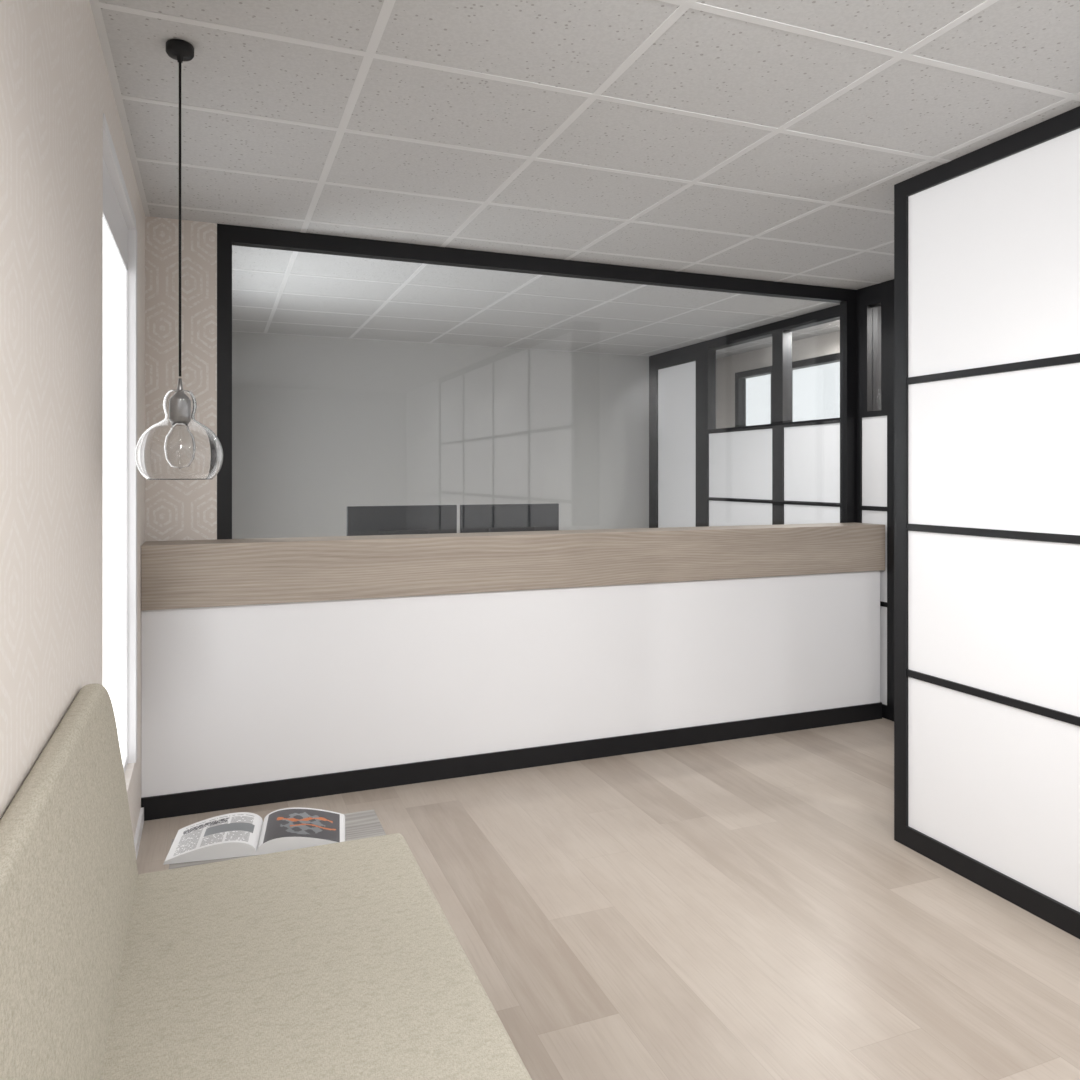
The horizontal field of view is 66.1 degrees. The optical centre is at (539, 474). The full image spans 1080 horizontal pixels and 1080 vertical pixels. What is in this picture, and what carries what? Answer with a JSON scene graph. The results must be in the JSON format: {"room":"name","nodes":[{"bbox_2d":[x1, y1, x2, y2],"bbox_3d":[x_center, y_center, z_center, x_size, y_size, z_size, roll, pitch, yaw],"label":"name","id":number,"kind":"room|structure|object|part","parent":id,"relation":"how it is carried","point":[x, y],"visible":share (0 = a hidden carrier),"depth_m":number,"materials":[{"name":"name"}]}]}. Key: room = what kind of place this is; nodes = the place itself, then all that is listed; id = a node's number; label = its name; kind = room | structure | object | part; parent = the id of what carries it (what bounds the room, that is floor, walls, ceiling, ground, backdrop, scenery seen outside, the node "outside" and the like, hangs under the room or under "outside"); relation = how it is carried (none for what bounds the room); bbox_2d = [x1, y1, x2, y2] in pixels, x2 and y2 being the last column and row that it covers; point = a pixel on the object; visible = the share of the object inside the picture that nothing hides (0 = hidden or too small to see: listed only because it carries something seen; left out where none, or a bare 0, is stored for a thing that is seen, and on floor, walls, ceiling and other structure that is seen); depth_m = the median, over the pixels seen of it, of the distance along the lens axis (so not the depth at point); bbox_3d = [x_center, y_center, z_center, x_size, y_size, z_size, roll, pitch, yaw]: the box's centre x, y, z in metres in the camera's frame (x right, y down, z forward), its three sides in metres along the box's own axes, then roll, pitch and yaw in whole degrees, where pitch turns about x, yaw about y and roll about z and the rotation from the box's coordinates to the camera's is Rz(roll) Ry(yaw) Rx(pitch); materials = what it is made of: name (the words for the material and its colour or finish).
{"room":"lobby","nodes":[
{"label":"lobby","id":0,"kind":"room"},
{"bbox_2d":[0,0,144,837],"bbox_3d":[-0.412,0.143,0.154,0.120,2.513,7.390,0,0,-22],"label":"wall","id":1,"kind":"structure","parent":0,"point":[56,91],"depth_m":1.48,"materials":[{"name":"paint"}]},
{"bbox_2d":[103,113,136,773],"bbox_3d":[-1.378,0.060,2.644,0.094,2.020,1.030,0,0,-22],"label":"window","id":2,"kind":"structure","parent":1,"relation":"in","point":[119,220],"depth_m":2.83,"materials":[{"name":"white glass"}]},
{"bbox_2d":[134,807,143,859],"bbox_3d":[-1.345,1.370,2.694,0.012,0.060,1.400,0,0,-22],"label":"baseboard","id":3,"kind":"structure","parent":1,"relation":"attached to","point":[139,828],"depth_m":3.15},
{"bbox_2d":[145,216,216,540],"bbox_3d":[-1.581,0.143,3.665,0.287,2.513,0.100,0,0,-22],"label":"wall","id":4,"kind":"structure","parent":0,"point":[175,510],"depth_m":3.61,"materials":[{"name":"paper"}]},
{"bbox_2d":[232,332,648,538],"bbox_3d":[-0.706,0.143,7.205,5.017,2.513,0.200,0,0,-22],"label":"wall","id":5,"kind":"structure","parent":0,"point":[322,426],"depth_m":7.00,"materials":[{"name":"paint"}]},
{"bbox_2d":[99,0,1079,358],"bbox_3d":[1.273,-1.163,2.471,5.217,0.100,10.460,0,0,-22],"label":"ceiling","id":6,"kind":"structure","parent":0,"point":[706,63],"depth_m":2.73,"materials":[{"name":"tile"}]},
{"bbox_2d":[135,39,222,479],"bbox_3d":[-0.932,-0.550,2.148,0.209,1.124,0.209,0,0,-1],"label":"pendant lamp","id":7,"kind":"object","parent":6,"relation":"hanging from","point":[178,446],"visible":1,"depth_m":2.09,"materials":[{"name":"glass"}]},
{"bbox_3d":[-0.932,-0.104,2.148,0.209,0.232,0.209,0,0,-22],"label":"lamp shade","id":8,"kind":"part","parent":7,"relation":"part of","materials":[{"name":"clear glass"}]},
{"bbox_2d":[177,378,182,389],"bbox_3d":[-0.932,-0.191,2.148,0.052,0.118,0.052,0,0,-22],"label":"socket","id":9,"kind":"object","parent":7,"relation":"attached to","point":[179,387],"depth_m":2.14,"materials":[{"name":"metal"}]},
{"bbox_3d":[-0.932,-0.669,2.148,0.006,0.828,0.006,0,0,-22],"label":"cord","id":10,"kind":"part","parent":7,"relation":"part of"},
{"bbox_2d":[89,0,1079,355],"bbox_3d":[1.296,-1.113,2.480,4.767,0.003,10.060,0,0,-22],"label":"grid","id":11,"kind":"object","parent":6,"relation":"attached to","point":[370,53],"depth_m":2.74,"materials":[{"name":"white metal"}]},
{"bbox_2d":[136,718,1079,1079],"bbox_3d":[1.273,1.450,2.471,5.217,0.100,10.460,0,0,-22],"label":"floor","id":12,"kind":"structure","parent":0,"point":[749,908],"depth_m":2.60,"materials":[{"name":"brown wood"}]},
{"bbox_2d":[0,684,531,1079],"bbox_3d":[-0.179,0.925,0.742,0.740,0.950,2.911,0,0,-22],"label":"upholstered bench","id":13,"kind":"object","parent":12,"relation":"on","point":[340,960],"visible":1,"depth_m":1.48,"materials":[{"name":"fabric"}]},
{"bbox_3d":[-0.475,0.725,0.625,0.104,0.550,2.911,0,0,-22],"label":"backrest","id":14,"kind":"part","parent":13,"relation":"part of","materials":[{"name":"fabric"}]},
{"bbox_3d":[-0.165,1.020,0.744,0.711,0.140,2.905,0,0,-22],"label":"seat","id":15,"kind":"part","parent":13,"relation":"part of","materials":[{"name":"fabric"}]},
{"bbox_2d":[169,810,385,868],"bbox_3d":[-0.697,1.188,2.227,0.540,0.425,0.205,0,0,-22],"label":"side table","id":16,"kind":"object","parent":12,"relation":"on","point":[362,824],"visible":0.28,"depth_m":2.28,"materials":[{"name":"grey wood"}]},
{"bbox_2d":[163,807,344,864],"bbox_3d":[-0.750,0.955,2.223,0.444,0.039,0.195,0,0,-14],"label":"open magazine","id":17,"kind":"object","parent":16,"relation":"on","point":[238,834],"visible":0.98,"depth_m":2.18,"materials":[{"name":"paper"}]},
{"bbox_2d":[141,523,884,820],"bbox_3d":[0.143,0.843,4.163,3.858,1.115,0.238,0,0,-22],"label":"reception desk","id":18,"kind":"object","parent":12,"relation":"on","point":[274,670],"depth_m":3.88,"materials":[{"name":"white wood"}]},
{"bbox_2d":[217,224,855,538],"bbox_3d":[0.230,0.144,4.359,3.590,2.512,0.060,0,0,-22],"label":"window frame","id":19,"kind":"structure","parent":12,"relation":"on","point":[227,235],"depth_m":4.13,"materials":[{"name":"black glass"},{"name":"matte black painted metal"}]},
{"bbox_3d":[-0.440,1.030,4.719,2.150,0.740,0.800,0,0,-22],"label":"office desk","id":20,"kind":"object","parent":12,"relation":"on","visible":0},
{"bbox_2d":[346,505,456,535],"bbox_3d":[-0.744,0.414,4.534,0.607,0.492,0.180,0,0,-22],"label":"computer monitor","id":21,"kind":"object","parent":20,"relation":"on","point":[411,519],"visible":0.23,"depth_m":4.54,"materials":[{"name":"plastic"}]},
{"bbox_2d":[460,503,558,532],"bbox_3d":[-0.162,0.414,4.764,0.597,0.492,0.180,0,0,-22],"label":"computer monitor","id":22,"kind":"object","parent":20,"relation":"on","point":[484,517],"visible":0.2,"depth_m":4.76,"materials":[{"name":"plastic"}]},
{"bbox_2d":[649,305,839,527],"bbox_3d":[1.585,0.144,6.465,0.080,2.512,2.860,0,0,-22],"label":"partition wall","id":23,"kind":"structure","parent":0,"point":[783,471],"depth_m":6.19,"materials":[{"name":"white glass"}]},
{"bbox_2d":[657,353,695,527],"bbox_3d":[1.233,0.143,7.355,0.080,2.354,0.663,0,0,-22],"label":"door","id":24,"kind":"structure","parent":23,"relation":"attached to","point":[676,376],"depth_m":7.33,"materials":[{"name":"metal"}]},
{"bbox_2d":[716,331,839,428],"bbox_3d":[3.554,0.143,3.372,0.090,2.513,10.060,0,0,-22],"label":"wall","id":25,"kind":"structure","parent":0,"point":[829,343],"depth_m":7.54,"materials":[{"name":"paint"}]},
{"bbox_2d":[735,366,771,426],"bbox_3d":[1.940,-0.270,7.390,0.080,1.340,0.580,0,0,-22],"label":"window","id":26,"kind":"structure","parent":25,"relation":"in","point":[740,377],"depth_m":7.60,"materials":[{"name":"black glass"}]},
{"bbox_2d":[792,353,839,421],"bbox_3d":[2.248,-0.270,6.609,0.080,1.340,0.940,0,0,-22],"label":"window","id":27,"kind":"structure","parent":25,"relation":"in","point":[832,358],"depth_m":6.66,"materials":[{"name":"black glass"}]},
{"bbox_2d":[856,279,893,720],"bbox_3d":[2.176,0.144,4.397,0.080,2.512,1.298,0,0,-22],"label":"door","id":28,"kind":"structure","parent":0,"point":[874,427],"depth_m":4.82,"materials":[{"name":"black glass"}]},
{"bbox_2d":[878,306,880,409],"bbox_3d":[2.030,0.143,5.070,0.278,2.513,0.059,0,0,-22],"label":"wall","id":29,"kind":"structure","parent":0,"point":[879,307],"depth_m":5.05,"materials":[{"name":"beige paint"}]},
{"bbox_2d":[894,106,1079,938],"bbox_3d":[2.161,0.144,1.424,0.200,2.512,3.861,0,0,-22],"label":"sliding door","id":30,"kind":"structure","parent":0,"point":[987,238],"depth_m":2.80,"materials":[{"name":"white glass"}]}
]}

